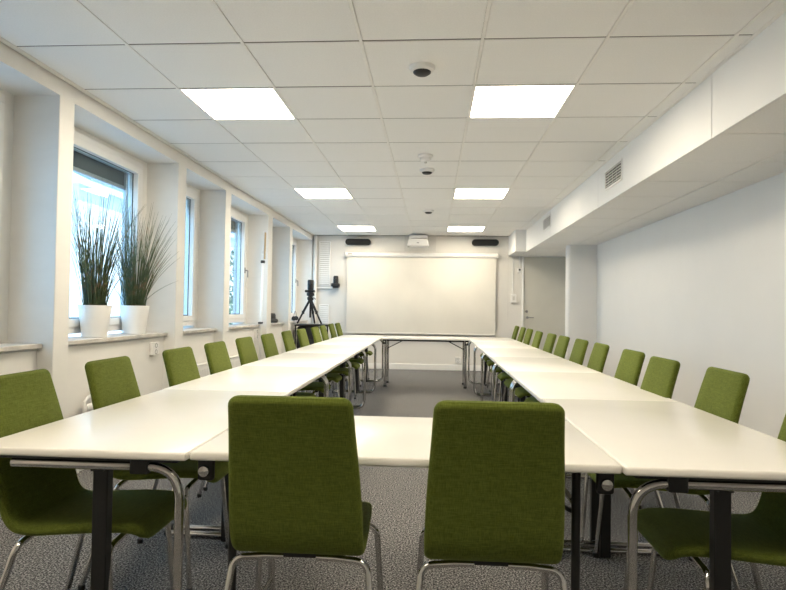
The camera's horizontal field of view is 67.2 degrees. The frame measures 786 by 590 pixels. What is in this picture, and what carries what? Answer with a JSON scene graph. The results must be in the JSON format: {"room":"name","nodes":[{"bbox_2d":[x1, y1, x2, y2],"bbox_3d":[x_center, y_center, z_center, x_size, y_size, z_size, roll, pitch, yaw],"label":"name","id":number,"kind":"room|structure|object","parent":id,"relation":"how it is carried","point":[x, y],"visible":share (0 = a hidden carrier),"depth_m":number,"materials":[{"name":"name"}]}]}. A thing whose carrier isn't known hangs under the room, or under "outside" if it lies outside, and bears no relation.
{"room":"conference room","nodes":[
{"label":"conference room","id":0,"kind":"room"},
{"bbox_2d":[77,305,111,337],"bbox_3d":[-2.280,0.200,4.521,0.238,0.245,0.238,1,-1,4],"label":"pot","id":1,"kind":"object","parent":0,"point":[94,320],"depth_m":4.43,"materials":[{"name":"white ceramic"}]},
{"bbox_2d":[120,305,149,333],"bbox_3d":[-2.240,0.214,5.122,0.238,0.245,0.238,1,-1,4],"label":"pot","id":2,"kind":"object","parent":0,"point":[134,318],"depth_m":5.04,"materials":[{"name":"white ceramic"}]},
{"bbox_2d":[0,41,312,418],"bbox_3d":[-2.301,-0.104,4.873,0.472,2.742,13.810,1,-1,4],"label":"wall","id":3,"kind":"structure","parent":0,"point":[43,111],"depth_m":4.52,"materials":[{"name":"paint"}]},
{"bbox_2d":[0,93,41,351],"bbox_3d":[-2.438,-0.473,3.119,0.376,1.583,1.310,1,-1,4],"label":"window","id":4,"kind":"structure","parent":3,"relation":"in","point":[4,347],"depth_m":3.67,"materials":[{"name":"white paint"}]},
{"bbox_2d":[76,380,137,473],"bbox_3d":[-2.165,0.974,4.502,0.092,0.575,0.701,1,-1,4],"label":"radiator","id":5,"kind":"object","parent":3,"relation":"attached to","point":[86,407],"visible":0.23,"depth_m":4.18,"materials":[{"name":"white metal"}]},
{"bbox_2d":[68,130,167,344],"bbox_3d":[-2.329,-0.435,4.737,0.376,1.583,1.612,1,-1,4],"label":"window","id":6,"kind":"structure","parent":3,"relation":"in","point":[93,159],"depth_m":5.03,"materials":[{"name":"white paint"}]},
{"bbox_2d":[73,150,123,185],"bbox_3d":[-2.493,-1.076,4.764,0.010,0.145,1.238,1,-1,4],"label":"blind","id":7,"kind":"object","parent":6,"relation":"attached to","point":[84,163],"depth_m":4.94,"materials":[{"name":"grey fabric"}]},
{"bbox_2d":[71,177,147,337],"bbox_3d":[-2.172,-0.275,4.508,0.445,1.196,0.809,1,-1,10],"label":"potted grass","id":8,"kind":"object","parent":6,"relation":"on","point":[94,312],"depth_m":4.47,"materials":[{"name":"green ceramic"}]},
{"bbox_2d":[109,197,177,333],"bbox_3d":[-2.081,-0.256,5.141,0.542,1.191,0.820,1,-1,-1],"label":"potted grass","id":9,"kind":"object","parent":6,"relation":"on","point":[134,315],"depth_m":5.07,"materials":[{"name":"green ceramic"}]},
{"bbox_2d":[149,342,158,355],"bbox_3d":[-2.134,0.479,5.289,0.036,0.115,0.120,1,-1,4],"label":"wall outlet","id":10,"kind":"object","parent":3,"relation":"attached to","point":[154,346],"visible":1,"depth_m":5.25,"materials":[{"name":"white plastic"}]},
{"bbox_2d":[183,186,216,333],"bbox_3d":[-2.227,-0.399,6.263,0.376,1.583,1.084,1,-1,4],"label":"window","id":11,"kind":"structure","parent":3,"relation":"in","point":[191,194],"depth_m":6.61,"materials":[{"name":"white paint"}]},
{"bbox_2d":[197,362,209,377],"bbox_3d":[-2.055,1.013,6.153,0.092,0.575,0.951,1,-1,4],"label":"radiator","id":12,"kind":"object","parent":3,"relation":"attached to","point":[203,368],"visible":0.05,"depth_m":6.27,"materials":[{"name":"white metal"}]},
{"bbox_2d":[197,362,207,366],"bbox_3d":[-2.034,0.734,6.214,0.067,0.015,0.840,1,-1,4],"label":"grille","id":13,"kind":"object","parent":12,"relation":"attached to","point":[205,364],"depth_m":6.29,"materials":[{"name":"white metal"}]},
{"bbox_2d":[229,351,256,367],"bbox_3d":[-1.962,1.046,7.545,0.092,0.575,1.161,1,-1,4],"label":"radiator","id":14,"kind":"object","parent":3,"relation":"attached to","point":[235,361],"visible":0.12,"depth_m":7.27,"materials":[{"name":"white metal"}]},
{"bbox_2d":[229,208,259,328],"bbox_3d":[-2.125,-0.363,7.787,0.376,1.583,1.585,1,-1,4],"label":"window","id":15,"kind":"structure","parent":3,"relation":"in","point":[237,217],"depth_m":8.38,"materials":[{"name":"white paint"}]},
{"bbox_2d":[231,220,234,229],"bbox_3d":[-2.289,-1.004,7.813,0.010,0.145,1.211,1,-1,4],"label":"blind","id":16,"kind":"object","parent":15,"relation":"attached to","point":[232,221],"depth_m":8.30,"materials":[{"name":"grey fabric"}]},
{"bbox_2d":[254,329,257,339],"bbox_3d":[-1.930,0.551,8.337,0.036,0.150,0.070,1,-1,4],"label":"wall outlet","id":17,"kind":"object","parent":3,"relation":"attached to","point":[255,330],"visible":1,"depth_m":8.30,"materials":[{"name":"white plastic"}]},
{"bbox_2d":[291,239,307,322],"bbox_3d":[-1.919,-0.289,10.883,0.376,1.583,1.661,1,-1,4],"label":"window","id":18,"kind":"structure","parent":3,"relation":"in","point":[294,242],"depth_m":11.52,"materials":[{"name":"white paint"}]},
{"bbox_2d":[292,311,297,320],"bbox_3d":[-1.808,0.383,10.919,0.084,0.181,0.212,1,-1,4],"label":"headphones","id":19,"kind":"object","parent":18,"relation":"on","point":[294,318],"visible":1,"depth_m":10.84,"materials":[{"name":"plastic"}]},
{"bbox_3d":[-2.022,-0.326,9.339,0.376,1.583,1.067,1,-1,4],"label":"window","id":20,"kind":"structure","parent":3,"relation":"in","visible":0},
{"bbox_2d":[271,313,277,322],"bbox_3d":[-1.951,0.364,9.445,0.230,0.150,0.391,1,-1,4],"label":"pouch","id":21,"kind":"object","parent":20,"relation":"on","point":[273,316],"visible":0.43,"depth_m":9.36,"materials":[{"name":"black fabric"}]},
{"bbox_2d":[0,0,785,236],"bbox_3d":[0.311,-1.421,4.730,5.450,0.200,14.010,1,-1,4],"label":"ceiling","id":22,"kind":"structure","parent":0,"point":[599,112],"depth_m":3.71,"materials":[{"name":"tile"}]},
{"bbox_2d":[179,87,294,119],"bbox_3d":[-1.079,-1.367,4.216,0.641,0.031,0.641,1,-1,4],"label":"recessed light","id":23,"kind":"object","parent":22,"relation":"in","point":[265,103],"visible":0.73,"depth_m":4.19,"materials":[{"name":"white paint"}]},
{"bbox_2d":[294,188,352,198],"bbox_3d":[-0.862,-1.290,7.453,0.641,0.031,0.641,1,-1,4],"label":"recessed light","id":24,"kind":"object","parent":22,"relation":"in","point":[307,193],"visible":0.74,"depth_m":7.45,"materials":[{"name":"white paint"}]},
{"bbox_2d":[337,226,375,230],"bbox_3d":[-0.646,-1.214,10.690,0.641,0.031,0.641,1,-1,4],"label":"recessed light","id":25,"kind":"object","parent":22,"relation":"in","point":[343,228],"visible":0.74,"depth_m":10.70,"materials":[{"name":"white paint"}]},
{"bbox_2d":[17,34,752,226],"bbox_3d":[-0.024,-1.332,4.796,4.019,0.008,13.644,1,-1,4],"label":"joint","id":26,"kind":"object","parent":22,"relation":"attached to","point":[739,34],"visible":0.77,"depth_m":3.27,"materials":[{"name":"white metal"}]},
{"bbox_2d":[0,0,785,235],"bbox_3d":[-0.029,-1.328,4.750,4.022,0.011,13.810,1,-1,4],"label":"grid","id":27,"kind":"object","parent":22,"relation":"attached to","point":[213,2],"visible":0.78,"depth_m":3.88,"materials":[{"name":"white metal"}]},
{"bbox_2d":[409,62,434,76],"bbox_3d":[0.172,-1.329,3.504,0.152,0.058,0.152,1,-1,4],"label":"ceiling sensor","id":28,"kind":"object","parent":22,"relation":"attached to","point":[420,69],"visible":1,"depth_m":3.46,"materials":[{"name":"white plastic"}]},
{"bbox_2d":[418,153,432,163],"bbox_3d":[0.302,-1.268,5.524,0.140,0.086,0.140,1,-1,4],"label":"smoke detector","id":29,"kind":"object","parent":22,"relation":"attached to","point":[424,157],"visible":1,"depth_m":5.48,"materials":[{"name":"white plastic"}]},
{"bbox_2d":[420,168,433,174],"bbox_3d":[0.350,-1.268,6.082,0.152,0.058,0.152,1,-1,4],"label":"ceiling sensor","id":30,"kind":"object","parent":22,"relation":"attached to","point":[426,171],"visible":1,"depth_m":6.04,"materials":[{"name":"white plastic"}]},
{"bbox_2d":[423,209,433,213],"bbox_3d":[0.515,-1.209,8.596,0.152,0.058,0.152,1,-1,4],"label":"ceiling sensor","id":31,"kind":"object","parent":22,"relation":"attached to","point":[427,211],"visible":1,"depth_m":8.55,"materials":[{"name":"white plastic"}]},
{"bbox_2d":[447,226,484,231],"bbox_3d":[1.296,-1.188,10.560,0.641,0.031,0.641,1,-1,4],"label":"recessed light","id":32,"kind":"object","parent":22,"relation":"in","point":[450,228],"visible":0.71,"depth_m":10.61,"materials":[{"name":"white paint"}]},
{"bbox_2d":[448,227,483,230],"bbox_3d":[1.296,-1.182,10.559,0.617,0.008,0.617,1,-1,4],"label":"diffuser","id":33,"kind":"object","parent":32,"relation":"attached to","point":[449,228],"depth_m":10.52,"materials":[{"name":"white plastic"}]},
{"bbox_2d":[454,188,508,198],"bbox_3d":[1.080,-1.265,7.323,0.641,0.031,0.641,1,-1,4],"label":"recessed light","id":34,"kind":"object","parent":22,"relation":"in","point":[460,193],"visible":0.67,"depth_m":7.31,"materials":[{"name":"white paint"}]},
{"bbox_2d":[508,230,525,255],"bbox_3d":[2.321,-0.960,11.010,0.222,0.397,0.990,1,-1,4],"label":"duct boxing","id":35,"kind":"object","parent":22,"relation":"attached to","point":[517,239],"visible":0.88,"depth_m":10.53,"materials":[{"name":"paint"}]},
{"bbox_2d":[469,84,575,117],"bbox_3d":[0.864,-1.342,4.086,0.641,0.031,0.641,1,-1,4],"label":"recessed light","id":36,"kind":"object","parent":22,"relation":"in","point":[489,101],"visible":0.73,"depth_m":4.05,"materials":[{"name":"white paint"}]},
{"bbox_2d":[526,12,785,251],"bbox_3d":[1.961,-1.120,4.116,0.040,0.401,12.820,1,-1,4],"label":"duct boxing","id":37,"kind":"object","parent":22,"relation":"attached to","point":[752,79],"visible":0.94,"depth_m":3.76,"materials":[{"name":"paint"}]},
{"bbox_2d":[543,213,550,231],"bbox_3d":[2.235,-1.052,8.607,0.014,0.190,0.580,1,-1,4],"label":"air vent","id":38,"kind":"object","parent":37,"relation":"attached to","point":[547,220],"visible":1,"depth_m":8.56,"materials":[{"name":"grey metal"}]},
{"bbox_2d":[605,158,622,190],"bbox_3d":[2.023,-1.100,5.440,0.014,0.195,0.510,1,-1,4],"label":"air vent","id":39,"kind":"object","parent":37,"relation":"attached to","point":[614,174],"visible":1,"depth_m":5.41,"materials":[{"name":"white metal"}]},
{"bbox_2d":[521,96,785,256],"bbox_3d":[2.442,-0.914,4.575,0.908,0.016,13.798,1,-1,4],"label":"soffit","id":40,"kind":"structure","parent":37,"relation":"attached to","point":[753,151],"depth_m":4.70,"materials":[{"name":"paint"}]},
{"bbox_2d":[0,368,785,589],"bbox_3d":[0.246,1.360,4.668,5.500,0.120,14.010,1,-1,4],"label":"floor","id":41,"kind":"structure","parent":0,"point":[396,495],"depth_m":2.84,"materials":[{"name":"grey carpet"}]},
{"bbox_2d":[0,369,186,589],"bbox_3d":[-1.075,0.752,2.090,0.593,0.940,0.522,1,-1,3],"label":"chair","id":42,"kind":"object","parent":41,"relation":"on","point":[33,501],"visible":0.89,"depth_m":2.04,"materials":[{"name":"green fabric"}]},
{"bbox_2d":[0,389,289,589],"bbox_3d":[-0.917,0.857,2.427,0.676,0.749,1.302,1,-1,4],"label":"conference table","id":43,"kind":"object","parent":41,"relation":"on","point":[137,435],"visible":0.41,"depth_m":1.89,"materials":[{"name":"white laminate"}]},
{"bbox_2d":[78,356,228,589],"bbox_3d":[-1.044,0.766,2.707,0.593,0.940,0.522,1,-1,4],"label":"chair","id":44,"kind":"object","parent":41,"relation":"on","point":[111,381],"visible":0.5,"depth_m":2.61,"materials":[{"name":"green fabric"}]},
{"bbox_2d":[162,347,204,497],"bbox_3d":[-0.986,0.784,3.426,0.593,0.940,0.522,1,-1,5],"label":"chair","id":45,"kind":"object","parent":41,"relation":"on","point":[180,363],"visible":0.23,"depth_m":3.41,"materials":[{"name":"green fabric"}]},
{"bbox_2d":[203,341,231,490],"bbox_3d":[-0.958,0.798,4.061,0.593,0.940,0.522,1,-1,3],"label":"chair","id":46,"kind":"object","parent":41,"relation":"on","point":[218,359],"visible":0.21,"depth_m":4.01,"materials":[{"name":"green fabric"}]},
{"bbox_2d":[165,365,331,531],"bbox_3d":[-0.838,0.887,3.730,0.676,0.749,1.302,1,-1,4],"label":"conference table","id":47,"kind":"object","parent":41,"relation":"on","point":[291,379],"visible":0.41,"depth_m":3.54,"materials":[{"name":"white laminate"}]},
{"bbox_2d":[258,232,265,359],"bbox_3d":[-1.867,0.223,8.388,0.071,2.261,0.147,1,-1,4],"label":"pole","id":48,"kind":"object","parent":41,"relation":"on","point":[264,233],"visible":0.97,"depth_m":8.40,"materials":[{"name":"white metal"}]},
{"bbox_2d":[235,337,315,396],"bbox_3d":[-0.928,0.814,4.735,0.593,0.940,0.522,1,-1,4],"label":"chair","id":49,"kind":"object","parent":41,"relation":"on","point":[246,349],"visible":0.21,"depth_m":4.72,"materials":[{"name":"green fabric"}]},
{"bbox_2d":[261,333,330,393],"bbox_3d":[-0.887,0.830,5.425,0.593,0.940,0.522,1,-1,3],"label":"chair","id":50,"kind":"object","parent":41,"relation":"on","point":[268,340],"visible":0.4,"depth_m":5.33,"materials":[{"name":"green fabric"}]},
{"bbox_2d":[244,353,353,400],"bbox_3d":[-0.758,0.918,5.033,0.676,0.749,1.302,1,-1,4],"label":"conference table","id":51,"kind":"object","parent":41,"relation":"on","point":[332,360],"visible":0.39,"depth_m":4.96,"materials":[{"name":"white laminate"}]},
{"bbox_2d":[224,395,382,589],"bbox_3d":[-0.276,0.760,1.922,0.522,0.940,0.593,1,-1,4],"label":"chair","id":52,"kind":"object","parent":41,"relation":"on","point":[295,487],"visible":1,"depth_m":1.70,"materials":[{"name":"green fabric"}]},
{"bbox_2d":[281,330,341,396],"bbox_3d":[-0.845,0.848,6.173,0.593,0.940,0.522,1,-1,3],"label":"chair","id":53,"kind":"object","parent":41,"relation":"on","point":[288,340],"visible":0.38,"depth_m":6.12,"materials":[{"name":"green fabric"}]},
{"bbox_2d":[294,324,328,346],"bbox_3d":[-1.427,0.969,10.649,0.610,0.885,0.530,1,-1,4],"label":"trolley","id":54,"kind":"object","parent":41,"relation":"on","point":[295,325],"visible":0.21,"depth_m":10.43,"materials":[{"name":"black metal"}]},
{"bbox_2d":[297,326,318,348],"bbox_3d":[-1.529,0.882,10.648,0.335,0.645,0.450,1,-1,4],"label":"equipment bag","id":55,"kind":"object","parent":54,"relation":"on","point":[307,328],"visible":0.28,"depth_m":10.45,"materials":[{"name":"black fabric"}]},
{"bbox_2d":[297,292,321,323],"bbox_3d":[-1.482,0.238,10.668,0.466,0.565,0.290,1,-1,4],"label":"camera tripod","id":56,"kind":"object","parent":54,"relation":"on","point":[310,298],"visible":1,"depth_m":10.58,"materials":[{"name":"black plastic"}]},
{"bbox_2d":[305,280,314,292],"bbox_3d":[-1.489,-0.159,10.627,0.170,0.226,0.126,1,-1,4],"label":"tripod camera","id":57,"kind":"object","parent":56,"relation":"on","point":[310,288],"visible":0.99,"depth_m":10.58,"materials":[{"name":"black plastic"}]},
{"bbox_2d":[294,324,328,326],"bbox_3d":[-1.421,0.541,10.659,0.610,0.030,0.500,1,-1,4],"label":"shelf","id":58,"kind":"object","parent":54,"relation":"attached to","point":[295,325],"depth_m":10.42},
{"bbox_2d":[312,235,316,323],"bbox_3d":[-1.552,0.121,11.680,0.072,2.622,0.072,1,-1,4],"label":"pipe","id":59,"kind":"object","parent":41,"relation":"on","point":[315,236],"visible":0.6,"depth_m":11.66,"materials":[{"name":"grey metal"}]},
{"bbox_2d":[297,328,347,397],"bbox_3d":[-0.786,0.863,6.788,0.593,0.940,0.522,1,-1,4],"label":"chair","id":60,"kind":"object","parent":41,"relation":"on","point":[302,335],"visible":0.4,"depth_m":6.69,"materials":[{"name":"green fabric"}]},
{"bbox_2d":[285,344,367,408],"bbox_3d":[-0.678,0.949,6.336,0.676,0.749,1.302,1,-1,4],"label":"conference table","id":61,"kind":"object","parent":41,"relation":"on","point":[314,348],"visible":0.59,"depth_m":6.52,"materials":[{"name":"white laminate"}]},
{"bbox_2d":[311,327,359,398],"bbox_3d":[-0.727,0.880,7.516,0.593,0.940,0.522,1,-1,4],"label":"chair","id":62,"kind":"object","parent":41,"relation":"on","point":[315,331],"visible":0.43,"depth_m":7.49,"materials":[{"name":"green fabric"}]},
{"bbox_2d":[319,325,363,395],"bbox_3d":[-0.709,0.896,8.208,0.593,0.940,0.522,1,-1,3],"label":"chair","id":63,"kind":"object","parent":41,"relation":"on","point":[323,330],"visible":0.34,"depth_m":8.07,"materials":[{"name":"green fabric"}]},
{"bbox_2d":[315,339,377,406],"bbox_3d":[-0.596,0.980,7.638,0.676,0.749,1.302,1,-1,4],"label":"conference table","id":64,"kind":"object","parent":41,"relation":"on","point":[329,341],"visible":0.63,"depth_m":7.94,"materials":[{"name":"white laminate"}]},
{"bbox_2d":[328,323,367,386],"bbox_3d":[-0.697,0.919,9.220,0.593,0.940,0.522,1,-1,3],"label":"chair","id":65,"kind":"object","parent":41,"relation":"on","point":[331,326],"visible":0.44,"depth_m":9.10,"materials":[{"name":"green fabric"}]},
{"bbox_2d":[335,323,372,379],"bbox_3d":[-0.639,0.930,9.667,0.593,0.940,0.522,1,-1,5],"label":"chair","id":66,"kind":"object","parent":41,"relation":"on","point":[337,325],"visible":0.3,"depth_m":9.60,"materials":[{"name":"green fabric"}]},
{"bbox_2d":[331,335,383,390],"bbox_3d":[-0.512,1.010,8.941,0.676,0.749,1.302,1,-1,4],"label":"conference table","id":67,"kind":"object","parent":41,"relation":"on","point":[368,337],"visible":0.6,"depth_m":9.18,"materials":[{"name":"white laminate"}]},
{"bbox_2d":[190,416,621,589],"bbox_3d":[0.039,0.863,2.062,1.272,0.750,0.674,1,-1,4],"label":"folding table","id":68,"kind":"object","parent":41,"relation":"on","point":[381,440],"visible":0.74,"depth_m":1.83,"materials":[{"name":"white laminate"}]},
{"bbox_2d":[382,336,468,388],"bbox_3d":[0.502,1.031,9.189,1.306,0.750,0.674,1,-1,4],"label":"folding table","id":69,"kind":"object","parent":41,"relation":"on","point":[386,339],"visible":1,"depth_m":8.97,"materials":[{"name":"white laminate"}]},
{"bbox_2d":[415,400,567,589],"bbox_3d":[0.301,0.767,1.883,0.522,0.940,0.593,1,-1,4],"label":"chair","id":70,"kind":"object","parent":41,"relation":"on","point":[495,495],"visible":1,"depth_m":1.66,"materials":[{"name":"green fabric"}]},
{"bbox_2d":[467,337,518,394],"bbox_3d":[1.475,1.036,8.808,0.676,0.749,1.302,1,-1,4],"label":"conference table","id":71,"kind":"object","parent":41,"relation":"on","point":[478,339],"visible":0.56,"depth_m":9.11,"materials":[{"name":"white laminate"}]},
{"bbox_2d":[480,326,519,385],"bbox_3d":[1.704,0.960,9.481,0.593,0.940,0.522,1,-1,5],"label":"chair","id":72,"kind":"object","parent":41,"relation":"on","point":[516,329],"visible":0.3,"depth_m":9.29,"materials":[{"name":"green fabric"}]},
{"bbox_2d":[472,341,537,400],"bbox_3d":[1.384,1.005,7.505,0.676,0.749,1.302,1,-1,4],"label":"conference table","id":73,"kind":"object","parent":41,"relation":"on","point":[477,344],"visible":0.43,"depth_m":7.62,"materials":[{"name":"white laminate"}]},
{"bbox_2d":[484,327,525,391],"bbox_3d":[1.660,0.945,8.827,0.593,0.940,0.522,1,-1,5],"label":"chair","id":74,"kind":"object","parent":41,"relation":"on","point":[523,329],"visible":0.38,"depth_m":8.74,"materials":[{"name":"green fabric"}]},
{"bbox_2d":[486,328,532,392],"bbox_3d":[1.593,0.927,8.110,0.593,0.940,0.522,1,-1,4],"label":"chair","id":75,"kind":"object","parent":41,"relation":"on","point":[529,332],"visible":0.31,"depth_m":7.97,"materials":[{"name":"green fabric"}]},
{"bbox_2d":[490,331,542,400],"bbox_3d":[1.482,0.904,7.152,0.593,0.940,0.522,1,-1,4],"label":"chair","id":76,"kind":"object","parent":41,"relation":"on","point":[538,335],"visible":0.41,"depth_m":7.05,"materials":[{"name":"green fabric"}]},
{"bbox_2d":[479,348,560,401],"bbox_3d":[1.293,0.974,6.203,0.676,0.749,1.302,1,-1,4],"label":"conference table","id":77,"kind":"object","parent":41,"relation":"on","point":[490,352],"visible":0.32,"depth_m":6.25,"materials":[{"name":"white laminate"}]},
{"bbox_2d":[497,333,556,401],"bbox_3d":[1.462,0.889,6.506,0.593,0.940,0.522,1,-1,3],"label":"chair","id":78,"kind":"object","parent":41,"relation":"on","point":[550,340],"visible":0.34,"depth_m":6.44,"materials":[{"name":"green fabric"}]},
{"bbox_2d":[504,335,569,387],"bbox_3d":[1.428,0.875,5.918,0.593,0.940,0.522,1,-1,3],"label":"chair","id":79,"kind":"object","parent":41,"relation":"on","point":[563,341],"visible":0.25,"depth_m":5.86,"materials":[{"name":"green fabric"}]},
{"bbox_2d":[490,357,600,474],"bbox_3d":[1.204,0.944,4.901,0.676,0.749,1.302,1,-1,4],"label":"conference table","id":80,"kind":"object","parent":41,"relation":"on","point":[531,364],"visible":0.33,"depth_m":4.81,"materials":[{"name":"white laminate"}]},
{"bbox_2d":[515,339,588,397],"bbox_3d":[1.393,0.860,5.264,0.593,0.940,0.522,1,-1,3],"label":"chair","id":81,"kind":"object","parent":41,"relation":"on","point":[580,346],"visible":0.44,"depth_m":5.18,"materials":[{"name":"green fabric"}]},
{"bbox_2d":[524,342,609,401],"bbox_3d":[1.347,0.845,4.637,0.593,0.940,0.522,1,-1,5],"label":"chair","id":82,"kind":"object","parent":41,"relation":"on","point":[598,356],"visible":0.26,"depth_m":4.58,"materials":[{"name":"green fabric"}]},
{"bbox_2d":[565,245,596,366],"bbox_3d":[3.021,0.331,9.434,0.502,2.355,0.240,1,-1,4],"label":"pillar","id":83,"kind":"structure","parent":41,"relation":"on","point":[581,260],"depth_m":9.33,"materials":[{"name":"paint"}]},
{"bbox_2d":[508,371,676,548],"bbox_3d":[1.117,0.913,3.598,0.676,0.749,1.302,1,-1,4],"label":"conference table","id":84,"kind":"object","parent":41,"relation":"on","point":[553,385],"visible":0.38,"depth_m":3.31,"materials":[{"name":"white laminate"}]},
{"bbox_2d":[565,349,644,508],"bbox_3d":[1.280,0.826,3.855,0.593,0.940,0.522,1,-1,3],"label":"chair","id":85,"kind":"object","parent":41,"relation":"on","point":[630,364],"visible":0.2,"depth_m":3.78,"materials":[{"name":"green fabric"}]},
{"bbox_2d":[565,356,679,539],"bbox_3d":[1.197,0.811,3.233,0.593,0.940,0.522,1,-1,3],"label":"chair","id":86,"kind":"object","parent":41,"relation":"on","point":[660,377],"visible":0.23,"depth_m":3.12,"materials":[{"name":"green fabric"}]},
{"bbox_2d":[541,398,785,589],"bbox_3d":[1.034,0.882,2.296,0.676,0.749,1.302,1,-1,4],"label":"conference table","id":87,"kind":"object","parent":41,"relation":"on","point":[683,447],"visible":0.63,"depth_m":1.87,"materials":[{"name":"white laminate"}]},
{"bbox_2d":[587,367,749,589],"bbox_3d":[1.194,0.797,2.631,0.593,0.940,0.522,1,-1,5],"label":"chair","id":88,"kind":"object","parent":41,"relation":"on","point":[722,392],"visible":0.38,"depth_m":2.53,"materials":[{"name":"green fabric"}]},
{"bbox_2d":[638,414,785,589],"bbox_3d":[1.139,0.781,1.941,0.593,0.940,0.522,1,-1,5],"label":"chair","id":89,"kind":"object","parent":41,"relation":"on","point":[757,536],"visible":0.9,"depth_m":1.94,"materials":[{"name":"green fabric"}]},
{"bbox_2d":[312,235,533,364],"bbox_3d":[0.731,0.094,11.648,5.500,2.742,0.120,1,-1,4],"label":"wall","id":90,"kind":"structure","parent":0,"point":[404,352],"depth_m":11.58,"materials":[{"name":"paint"}]},
{"bbox_2d":[319,304,328,335],"bbox_3d":[-1.370,0.501,11.707,0.200,0.630,0.024,1,-1,4],"label":"air vent","id":91,"kind":"object","parent":90,"relation":"in","point":[323,308],"visible":0.57,"depth_m":11.71,"materials":[{"name":"white paint"}]},
{"bbox_2d":[318,241,330,285],"bbox_3d":[-1.359,-0.624,11.733,0.230,0.880,0.024,1,-1,4],"label":"air vent","id":92,"kind":"object","parent":90,"relation":"in","point":[324,246],"visible":1,"depth_m":11.73,"materials":[{"name":"white metal"}]},
{"bbox_2d":[331,276,339,287],"bbox_3d":[-1.129,-0.260,11.641,0.160,0.235,0.160,1,-1,4],"label":"camera","id":93,"kind":"object","parent":90,"relation":"attached to","point":[335,284],"visible":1,"depth_m":11.59,"materials":[{"name":"black plastic"}]},
{"bbox_2d":[345,235,370,244],"bbox_3d":[-0.683,-1.081,11.655,0.503,0.194,0.110,1,-1,4],"label":"wall speaker","id":94,"kind":"object","parent":90,"relation":"attached to","point":[358,241],"visible":1,"depth_m":11.60,"materials":[{"name":"black plastic"}]},
{"bbox_2d":[338,363,498,370],"bbox_3d":[0.433,1.404,11.569,4.129,0.110,0.016,1,-1,4],"label":"baseboard","id":95,"kind":"structure","parent":90,"relation":"attached to","point":[370,365],"depth_m":11.55,"materials":[{"name":"white paint"}]},
{"bbox_2d":[405,236,435,250],"bbox_3d":[0.538,-1.009,11.621,0.620,0.296,0.012,1,-1,4],"label":"board","id":96,"kind":"object","parent":90,"relation":"attached to","point":[431,239],"visible":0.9,"depth_m":11.60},
{"bbox_2d":[407,235,428,247],"bbox_3d":[0.487,-1.023,11.376,0.418,0.211,0.498,1,-1,4],"label":"projector","id":97,"kind":"object","parent":96,"relation":"attached to","point":[415,241],"visible":1,"depth_m":11.15,"materials":[{"name":"white plastic"}]},
{"bbox_2d":[345,252,498,335],"bbox_3d":[0.537,-0.028,11.538,2.993,1.595,0.132,1,-1,4],"label":"projection screen","id":98,"kind":"object","parent":90,"relation":"attached to","point":[388,293],"visible":1,"depth_m":11.52,"materials":[{"name":"white fabric"}]},
{"bbox_2d":[455,357,460,362],"bbox_3d":[1.265,1.265,11.507,0.110,0.115,0.036,1,-1,4],"label":"wall outlet","id":99,"kind":"object","parent":90,"relation":"attached to","point":[457,359],"visible":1,"depth_m":11.49,"materials":[{"name":"white plastic"}]},
{"bbox_2d":[472,239,498,245],"bbox_3d":[1.791,-1.050,11.489,0.517,0.192,0.110,1,-1,4],"label":"wall speaker","id":100,"kind":"object","parent":90,"relation":"attached to","point":[476,242],"visible":1,"depth_m":11.43,"materials":[{"name":"black plastic"}]},
{"bbox_2d":[511,256,515,302],"bbox_3d":[2.341,-0.298,11.464,0.100,0.905,0.052,1,-1,4],"label":"wall switch","id":101,"kind":"object","parent":90,"relation":"attached to","point":[513,296],"visible":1,"depth_m":11.47,"materials":[{"name":"white plastic"}]},
{"bbox_2d":[517,256,521,272],"bbox_3d":[2.454,-0.592,11.468,0.076,0.315,0.043,1,-1,4],"label":"wall thermostat","id":102,"kind":"object","parent":90,"relation":"attached to","point":[519,270],"visible":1,"depth_m":11.45,"materials":[{"name":"white plastic"}]},
{"bbox_2d":[522,256,565,358],"bbox_3d":[2.916,0.375,11.380,0.852,2.231,0.110,1,-1,4],"label":"door","id":103,"kind":"structure","parent":90,"relation":"in","point":[543,278],"depth_m":11.39,"materials":[{"name":"grey paint"}]},
{"bbox_2d":[597,172,783,437],"bbox_3d":[2.947,-0.036,4.521,0.120,2.742,13.810,1,-1,4],"label":"wall","id":104,"kind":"structure","parent":0,"point":[700,287],"depth_m":5.54,"materials":[{"name":"paint"}]},
{"bbox_2d":[784,168,785,416],"bbox_3d":[2.792,0.196,3.719,0.077,2.239,1.000,1,-1,4],"label":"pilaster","id":105,"kind":"object","parent":104,"relation":"attached to","point":[784,168],"visible":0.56,"depth_m":4.21,"materials":[{"name":"white paint"}]},
{"label":"outside","id":106,"kind":"structure","parent":0,"visible":0},
{"bbox_3d":[-33.716,2.411,42.298,67.120,0.300,100.000,1,-1,4],"label":"ground","id":107,"kind":"structure","parent":106,"visible":0},
{"bbox_2d":[68,171,233,336],"bbox_3d":[-15.063,-1.928,52.933,8.800,9.400,56.500,1,-1,4],"label":"building","id":108,"kind":"structure","parent":107,"relation":"on","point":[93,194],"depth_m":26.15,"materials":[{"name":"white"}]},
{"bbox_2d":[229,291,232,324],"bbox_3d":[-4.374,0.706,13.914,1.636,2.673,1.601,1,-1,4],"label":"leafy shrub","id":109,"kind":"object","parent":107,"relation":"on","point":[230,294],"visible":0.02,"depth_m":14.01,"materials":[{"name":"green plant"}]},
{"bbox_2d":[229,248,233,323],"bbox_3d":[-5.197,0.141,20.908,2.164,4.096,2.241,1,-1,4],"label":"leafy shrub","id":110,"kind":"object","parent":107,"relation":"on","point":[232,251],"visible":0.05,"depth_m":20.72,"materials":[{"name":"green plant"}]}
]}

